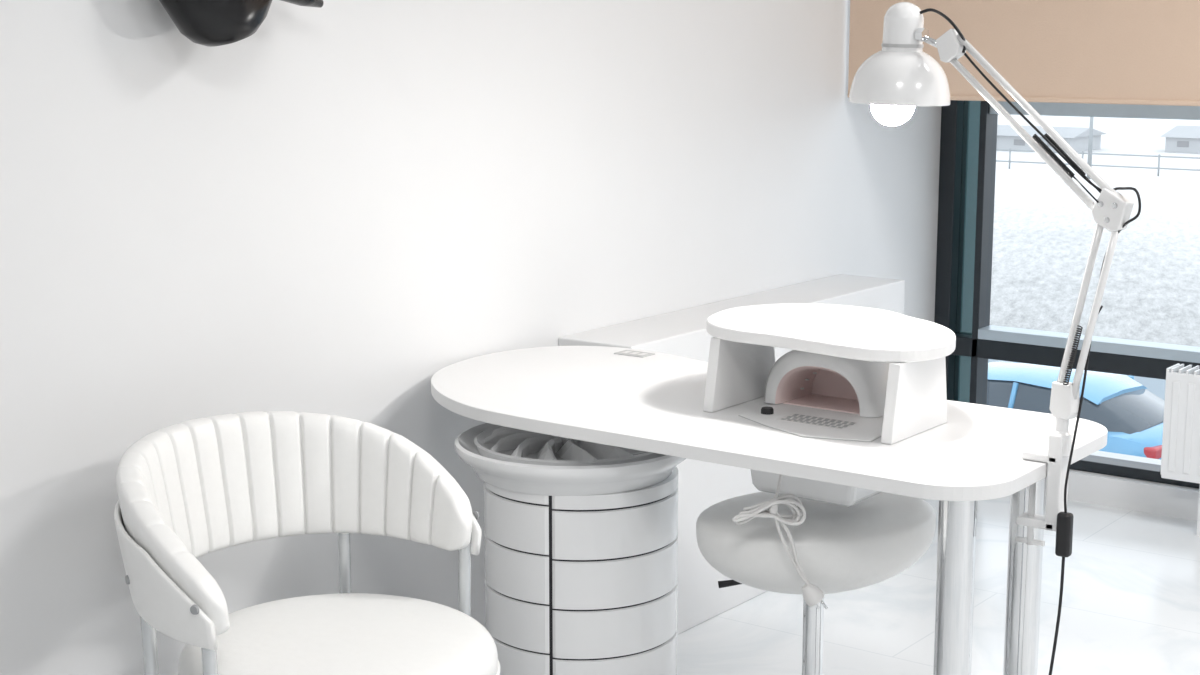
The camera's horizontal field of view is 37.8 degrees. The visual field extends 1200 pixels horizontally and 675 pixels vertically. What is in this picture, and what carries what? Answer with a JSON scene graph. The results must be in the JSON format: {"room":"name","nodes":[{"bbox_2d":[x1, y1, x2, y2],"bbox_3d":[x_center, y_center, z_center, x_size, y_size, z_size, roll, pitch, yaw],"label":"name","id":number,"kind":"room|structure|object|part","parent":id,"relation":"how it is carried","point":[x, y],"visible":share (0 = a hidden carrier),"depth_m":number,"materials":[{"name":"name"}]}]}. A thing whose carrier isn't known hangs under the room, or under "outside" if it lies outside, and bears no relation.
{"room":"salon","nodes":[
{"label":"salon","id":0,"kind":"room"},
{"bbox_2d":[0,0,940,674],"bbox_3d":[-1.126,-0.425,2.792,0.150,2.800,7.900,7,12,36],"label":"wall","id":1,"kind":"structure","parent":0,"point":[338,206],"depth_m":3.57,"materials":[{"name":"paint"}]},
{"bbox_2d":[159,0,323,46],"bbox_3d":[-0.645,-0.814,3.112,0.168,0.584,0.386,7,12,36],"label":"wall sculpture","id":2,"kind":"object","parent":1,"relation":"attached to","point":[210,23],"visible":1,"depth_m":3.04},
{"bbox_2d":[677,495,1199,674],"bbox_3d":[1.149,1.292,1.382,5.810,0.100,7.900,7,12,36],"label":"floor","id":3,"kind":"structure","parent":0,"point":[1131,597],"depth_m":4.45,"materials":[{"name":"tile"}]},
{"bbox_2d":[114,411,499,674],"bbox_3d":[-0.489,0.562,2.993,0.626,0.788,0.649,-1,10,-8],"label":"dining chair","id":4,"kind":"object","parent":3,"relation":"on","point":[189,490],"visible":1,"depth_m":3.05,"materials":[{"name":"white leather"}]},
{"bbox_3d":[-0.744,0.694,2.853,0.062,0.577,0.023,-5,11,-25],"label":"leg","id":5,"kind":"part","parent":4,"relation":"part of","materials":[{"name":"silver metal"}]},
{"bbox_3d":[-0.608,0.719,2.712,0.023,0.577,0.062,5,11,28],"label":"leg","id":6,"kind":"part","parent":4,"relation":"part of","materials":[{"name":"silver metal"}]},
{"bbox_3d":[-0.438,0.541,2.939,0.540,0.097,0.519,7,12,36],"label":"seat","id":7,"kind":"part","parent":4,"relation":"part of","materials":[{"name":"white leather"}]},
{"bbox_3d":[-0.475,0.616,3.302,0.023,0.577,0.062,-1,10,-3],"label":"leg","id":8,"kind":"part","parent":4,"relation":"part of","materials":[{"name":"silver metal"}]},
{"bbox_3d":[-0.232,0.631,3.212,0.023,0.577,0.062,10,14,44],"label":"leg","id":9,"kind":"part","parent":4,"relation":"part of","materials":[{"name":"silver metal"}]},
{"bbox_2d":[454,423,685,674],"bbox_3d":[-0.052,0.522,3.538,0.474,0.678,0.474,7,12,36],"label":"storage cabinet","id":10,"kind":"object","parent":3,"relation":"on","point":[581,537],"visible":0.85,"depth_m":3.36,"materials":[{"name":"white plastic"}]},
{"bbox_3d":[-0.055,0.214,3.511,0.396,0.027,0.396,7,12,36],"label":"turntable dish","id":11,"kind":"part","parent":10,"relation":"part of","materials":[{"name":"white plastic"}]},
{"bbox_2d":[454,423,685,495],"bbox_3d":[-0.052,0.234,3.488,0.474,0.068,0.474,7,12,36],"label":"tray","id":12,"kind":"object","parent":10,"relation":"on","point":[509,461],"depth_m":3.34,"materials":[{"name":"white plastic"}]},
{"bbox_2d":[559,274,904,634],"bbox_3d":[0.396,0.285,4.692,0.215,0.750,1.375,7,12,36],"label":"wall ledge","id":13,"kind":"object","parent":3,"relation":"on","point":[702,485],"visible":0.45,"depth_m":4.37,"materials":[{"name":"paint"}]},
{"bbox_2d":[431,346,1107,674],"bbox_3d":[0.249,0.491,3.496,1.407,0.753,0.718,7,12,36],"label":"table","id":14,"kind":"object","parent":3,"relation":"on","point":[636,399],"visible":0.87,"depth_m":3.18,"materials":[{"name":"white laminate"}]},
{"bbox_2d":[614,350,654,357],"bbox_3d":[0.077,0.036,3.926,0.080,0.003,0.050,7,12,36],"label":"outlet","id":15,"kind":"object","parent":14,"relation":"attached to","point":[620,353],"depth_m":3.92,"materials":[{"name":"white plastic"}]},
{"bbox_2d":[732,474,827,608],"bbox_3d":[0.317,0.345,3.082,0.172,0.268,0.064,0,10,3],"label":"cable bundle","id":16,"kind":"object","parent":14,"relation":"hanging from","point":[812,594],"visible":0.97,"depth_m":3.06,"materials":[{"name":"white plastic"}]},
{"bbox_3d":[0.341,0.373,3.070,0.083,0.153,0.006,0,10,0],"label":"cord","id":17,"kind":"part","parent":16,"relation":"part of","materials":[{"name":"white plastic"}]},
{"bbox_3d":[0.338,0.372,3.070,0.076,0.153,0.007,0,10,0],"label":"cord","id":18,"kind":"part","parent":16,"relation":"part of","materials":[{"name":"white plastic"}]},
{"bbox_2d":[738,403,883,441],"bbox_3d":[0.410,0.150,3.242,0.304,0.013,0.262,7,12,36],"label":"collector","id":19,"kind":"object","parent":14,"relation":"on","point":[802,421],"visible":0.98,"depth_m":3.23,"materials":[{"name":"white plastic"}]},
{"bbox_3d":[0.316,0.138,3.303,0.024,0.011,0.024,7,12,36],"label":"knob","id":20,"kind":"part","parent":19,"relation":"part of","materials":[{"name":"black plastic"}]},
{"bbox_2d":[776,413,855,428],"bbox_3d":[0.401,0.154,3.236,0.138,0.001,0.064,7,12,36],"label":"grille","id":21,"kind":"object","parent":19,"relation":"attached to","point":[801,419],"depth_m":3.24,"materials":[{"name":"grey plastic"}]},
{"bbox_2d":[764,350,891,417],"bbox_3d":[0.473,0.065,3.400,0.254,0.122,0.206,7,12,36],"label":"lamp","id":22,"kind":"object","parent":14,"relation":"on","point":[800,378],"visible":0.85,"depth_m":3.35,"materials":[{"name":"white plastic"}]},
{"bbox_3d":[0.468,0.125,3.402,0.170,0.002,0.150,7,12,36],"label":"plate","id":23,"kind":"part","parent":22,"relation":"part of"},
{"bbox_2d":[703,303,955,444],"bbox_3d":[0.452,0.054,3.350,0.530,0.164,0.428,7,12,36],"label":"stand","id":24,"kind":"object","parent":14,"relation":"on","point":[741,359],"visible":0.98,"depth_m":3.25,"materials":[{"name":"white laminate"}]},
{"bbox_3d":[0.588,0.605,2.928,0.090,0.725,0.090,7,12,36],"label":"leg","id":25,"kind":"part","parent":14,"relation":"part of","materials":[{"name":"silver metal"}]},
{"bbox_2d":[849,2,1140,674],"bbox_3d":[0.632,0.183,3.053,0.203,1.516,0.642,-5,11,-26],"label":"desk lamp","id":26,"kind":"object","parent":14,"relation":"on","point":[900,77],"visible":1,"depth_m":2.94,"materials":[{"name":"white metal"}]},
{"bbox_3d":[0.529,-0.423,3.164,0.080,0.080,0.080,7,12,36],"label":"bulb","id":27,"kind":"part","parent":26,"relation":"part of","materials":[{"name":"white glass"}]},
{"bbox_3d":[0.541,-0.511,3.148,0.181,0.183,0.181,7,12,36],"label":"lampshade","id":28,"kind":"part","parent":26,"relation":"part of","materials":[{"name":"white metal"}]},
{"bbox_2d":[881,43,923,47],"bbox_3d":[0.543,-0.525,3.143,0.075,0.008,0.075,7,12,36],"label":"ring","id":29,"kind":"object","parent":26,"relation":"attached to","point":[884,45],"depth_m":3.11,"materials":[{"name":"white metal"}]},
{"bbox_3d":[0.709,-0.340,2.927,0.013,0.266,0.387,-6,11,-31],"label":"arm rod","id":30,"kind":"part","parent":26,"relation":"part of","materials":[{"name":"white metal"}]},
{"bbox_3d":[0.734,0.348,2.988,0.050,0.010,0.010,7,12,36],"label":"clamp handle","id":31,"kind":"part","parent":26,"relation":"part of","materials":[{"name":"white metal"}]},
{"bbox_3d":[0.721,-0.369,2.903,0.013,0.266,0.387,-6,11,-31],"label":"arm rod","id":32,"kind":"part","parent":26,"relation":"part of","materials":[{"name":"white metal"}]},
{"bbox_3d":[0.772,0.158,2.926,0.034,0.075,0.034,7,12,36],"label":"post","id":33,"kind":"part","parent":26,"relation":"part of","materials":[{"name":"white metal"}]},
{"bbox_2d":[1055,512,1073,556],"bbox_3d":[0.773,0.328,2.913,0.025,0.075,0.020,7,12,36],"label":"switch","id":34,"kind":"object","parent":26,"relation":"attached to","point":[1063,520],"depth_m":2.91,"materials":[{"name":"black plastic"}]},
{"bbox_3d":[0.785,-0.059,2.857,0.012,0.321,0.104,-4,11,-24],"label":"arm rod","id":35,"kind":"part","parent":26,"relation":"part of","materials":[{"name":"white metal"}]},
{"bbox_3d":[0.802,-0.045,2.833,0.012,0.321,0.104,-4,11,-24],"label":"arm rod","id":36,"kind":"part","parent":26,"relation":"part of","materials":[{"name":"white metal"}]},
{"bbox_3d":[0.781,0.550,3.240,0.090,0.725,0.090,7,12,36],"label":"leg","id":37,"kind":"part","parent":14,"relation":"part of","materials":[{"name":"silver metal"}]},
{"bbox_2d":[696,491,935,674],"bbox_3d":[0.399,0.599,3.345,0.532,0.593,0.536,7,12,36],"label":"stool","id":38,"kind":"object","parent":3,"relation":"on","point":[873,540],"visible":0.78,"depth_m":3.17,"materials":[{"name":"white leather"}]},
{"bbox_3d":[0.314,0.465,3.309,0.182,0.023,0.014,1,10,4],"label":"height lever","id":39,"kind":"part","parent":38,"relation":"part of","materials":[{"name":"black plastic"}]},
{"bbox_3d":[0.405,0.390,3.293,0.448,0.164,0.370,0,10,-3],"label":"seat","id":40,"kind":"part","parent":38,"relation":"part of","materials":[{"name":"white leather"}]},
{"bbox_2d":[1160,363,1199,535],"bbox_3d":[2.048,0.373,4.927,0.909,0.495,0.103,7,12,36],"label":"radiator","id":41,"kind":"object","parent":3,"relation":"on","point":[1180,457],"visible":1,"depth_m":5.11,"materials":[{"name":"metal"}]},
{"bbox_3d":[2.023,0.303,4.880,0.905,0.320,0.012,7,12,36],"label":"panel","id":42,"kind":"part","parent":41,"relation":"part of","materials":[{"name":"metal"}]},
{"bbox_3d":[1.782,0.492,5.149,0.030,0.185,0.040,7,12,36],"label":"leg","id":43,"kind":"part","parent":41,"relation":"part of","materials":[{"name":"metal"}]},
{"bbox_2d":[988,359,1165,400],"bbox_3d":[3.858,1.594,22.634,60.000,0.001,20.000,7,12,36],"label":"road","id":44,"kind":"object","parent":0,"point":[1155,386],"depth_m":27.54,"materials":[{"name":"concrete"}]},
{"bbox_2d":[987,360,1164,459],"bbox_3d":[5.143,1.048,21.444,4.350,1.480,1.910,9,13,42],"label":"car","id":45,"kind":"object","parent":44,"relation":"on","point":[1132,415],"visible":0.13,"depth_m":20.40,"materials":[{"name":"blue paint"}]},
{"bbox_2d":[1144,445,1161,458],"bbox_3d":[6.197,1.282,19.568,0.155,0.140,0.260,9,13,42],"label":"tail light","id":46,"kind":"object","parent":45,"relation":"attached to","point":[1150,451],"depth_m":19.48,"materials":[{"name":"red plastic"}]},
{"bbox_2d":[990,114,1199,346],"bbox_3d":[50.815,-18.290,151.843,340.000,5.100,294.000,7,12,36],"label":"ground","id":47,"kind":"structure","parent":0,"point":[1043,232],"depth_m":46.29,"materials":[{"name":"white snow"}]},
{"bbox_2d":[996,135,1100,151],"bbox_3d":[36.708,-17.200,153.159,12.000,1.300,7.000,7,12,36],"label":"building","id":48,"kind":"structure","parent":47,"relation":"on","point":[1080,144],"depth_m":149.75,"materials":[{"name":"grey"}]},
{"bbox_2d":[1014,139,1024,145],"bbox_3d":[35.826,-16.662,149.483,1.000,0.500,0.040,7,12,36],"label":"window opening","id":49,"kind":"structure","parent":48,"relation":"in","point":[1016,141],"depth_m":149.46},
{"bbox_2d":[997,125,1105,137],"bbox_3d":[36.708,-18.185,152.987,12.800,0.700,7.800,7,12,36],"label":"roof","id":50,"kind":"structure","parent":48,"relation":"on","point":[1002,130],"depth_m":149.83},
{"bbox_2d":[1087,117,1093,178],"bbox_3d":[20.721,-8.785,73.822,0.800,4.200,0.190,7,12,36],"label":"utility pole","id":51,"kind":"object","parent":47,"relation":"on","point":[1090,143],"visible":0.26,"depth_m":73.86,"materials":[{"name":"grey wood"}]},
{"bbox_2d":[996,148,1199,175],"bbox_3d":[26.621,-8.902,89.574,116.100,1.100,0.087,7,12,36],"label":"perimeter fence","id":52,"kind":"object","parent":47,"relation":"on","point":[1009,149],"visible":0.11,"depth_m":89.51,"materials":[{"name":"grey metal"}]},
{"bbox_3d":[21.798,-9.514,93.090,0.100,1.100,0.087,7,12,36],"label":"post","id":53,"kind":"part","parent":52,"relation":"part of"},
{"bbox_3d":[26.621,-9.346,89.496,116.000,0.080,0.069,7,12,36],"label":"rail","id":54,"kind":"part","parent":52,"relation":"part of","materials":[{"name":"grey metal"}]},
{"bbox_3d":[26.621,-8.755,89.599,116.000,0.080,0.069,7,12,36],"label":"rail","id":55,"kind":"part","parent":52,"relation":"part of","materials":[{"name":"grey metal"}]},
{"bbox_3d":[28.229,-8.698,88.401,0.100,1.100,0.087,7,12,36],"label":"post","id":56,"kind":"part","parent":52,"relation":"part of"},
{"bbox_2d":[1165,137,1199,153],"bbox_3d":[60.670,-15.546,143.656,26.000,1.300,8.000,7,12,36],"label":"wall","id":57,"kind":"structure","parent":47,"relation":"on","point":[1171,142],"depth_m":147.29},
{"bbox_2d":[1160,125,1199,137],"bbox_3d":[60.670,-16.581,143.476,26.800,0.800,8.800,7,12,36],"label":"roof","id":58,"kind":"structure","parent":57,"relation":"on","point":[1179,131],"depth_m":148.57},
{"bbox_2d":[1177,141,1188,146],"bbox_3d":[49.041,-16.265,147.202,1.000,0.500,0.040,7,12,36],"label":"window opening","id":59,"kind":"structure","parent":57,"relation":"in","point":[1179,143],"depth_m":147.18,"materials":[{"name":"grey glass"}]},
{"bbox_3d":[1.149,-1.565,0.885,5.810,0.100,7.900,7,12,36],"label":"ceiling","id":60,"kind":"structure","parent":0,"visible":0},
{"bbox_2d":[848,0,1199,105],"bbox_3d":[2.427,-1.245,3.794,4.222,1.527,0.080,7,12,36],"label":"roller blind","id":61,"kind":"object","parent":60,"relation":"attached to","point":[1130,52],"visible":0.68,"depth_m":4.72,"materials":[{"name":"beige fabric"}]},
{"bbox_3d":[2.416,-0.497,3.909,4.198,0.014,0.015,7,12,36],"label":"rail","id":62,"kind":"part","parent":61,"relation":"part of","materials":[{"name":"beige fabric"}]},
{"bbox_3d":[5.055,-0.449,2.931,1.400,2.800,0.320,7,12,36],"label":"wall","id":63,"kind":"structure","parent":0,"visible":0},
{"bbox_2d":[934,100,963,400],"bbox_3d":[1.154,-0.796,5.681,0.055,2.360,0.090,7,12,36],"label":"frame","id":64,"kind":"object","parent":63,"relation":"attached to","point":[951,115],"visible":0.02,"depth_m":5.72,"materials":[{"name":"black metal"}]},
{"bbox_2d":[953,101,1199,404],"bbox_3d":[2.782,-0.589,4.494,3.995,2.360,0.090,7,12,36],"label":"window","id":65,"kind":"structure","parent":63,"relation":"in","point":[971,109],"depth_m":5.68,"materials":[{"name":"metal"}]},
{"bbox_3d":[1.213,-0.777,5.649,0.080,2.265,0.005,7,12,36],"label":"pane","id":66,"kind":"part","parent":65,"relation":"part of","materials":[{"name":"clear glass"}]},
{"bbox_3d":[1.250,-0.783,5.611,0.023,2.360,0.090,7,12,36],"label":"mullion","id":67,"kind":"part","parent":65,"relation":"part of","materials":[{"name":"grey metal"}]},
{"bbox_2d":[951,334,1199,379],"bbox_3d":[2.782,0.222,4.635,3.995,0.063,0.090,7,12,36],"label":"transom","id":68,"kind":"object","parent":65,"relation":"attached to","point":[987,349],"visible":0.52,"depth_m":5.56,"materials":[{"name":"metal"}]},
{"bbox_2d":[978,325,1199,362],"bbox_3d":[2.822,0.180,4.595,3.892,0.034,0.095,7,12,36],"label":"sill","id":69,"kind":"structure","parent":65,"relation":"attached to","point":[1184,353],"depth_m":5.47,"materials":[{"name":"grey metal"}]},
{"bbox_2d":[1045,451,1198,520],"bbox_3d":[2.834,0.606,4.770,4.110,0.090,0.340,7,12,36],"label":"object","id":70,"kind":"structure","parent":63,"relation":"attached to","point":[1176,501],"depth_m":5.43,"materials":[{"name":"paint"}]},
{"bbox_2d":[1070,455,1199,488],"bbox_3d":[2.782,0.556,4.693,3.995,0.035,0.090,7,12,36],"label":"frame","id":71,"kind":"object","parent":70,"relation":"on","point":[1091,463],"visible":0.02,"depth_m":5.48,"materials":[{"name":"black metal"}]}
]}

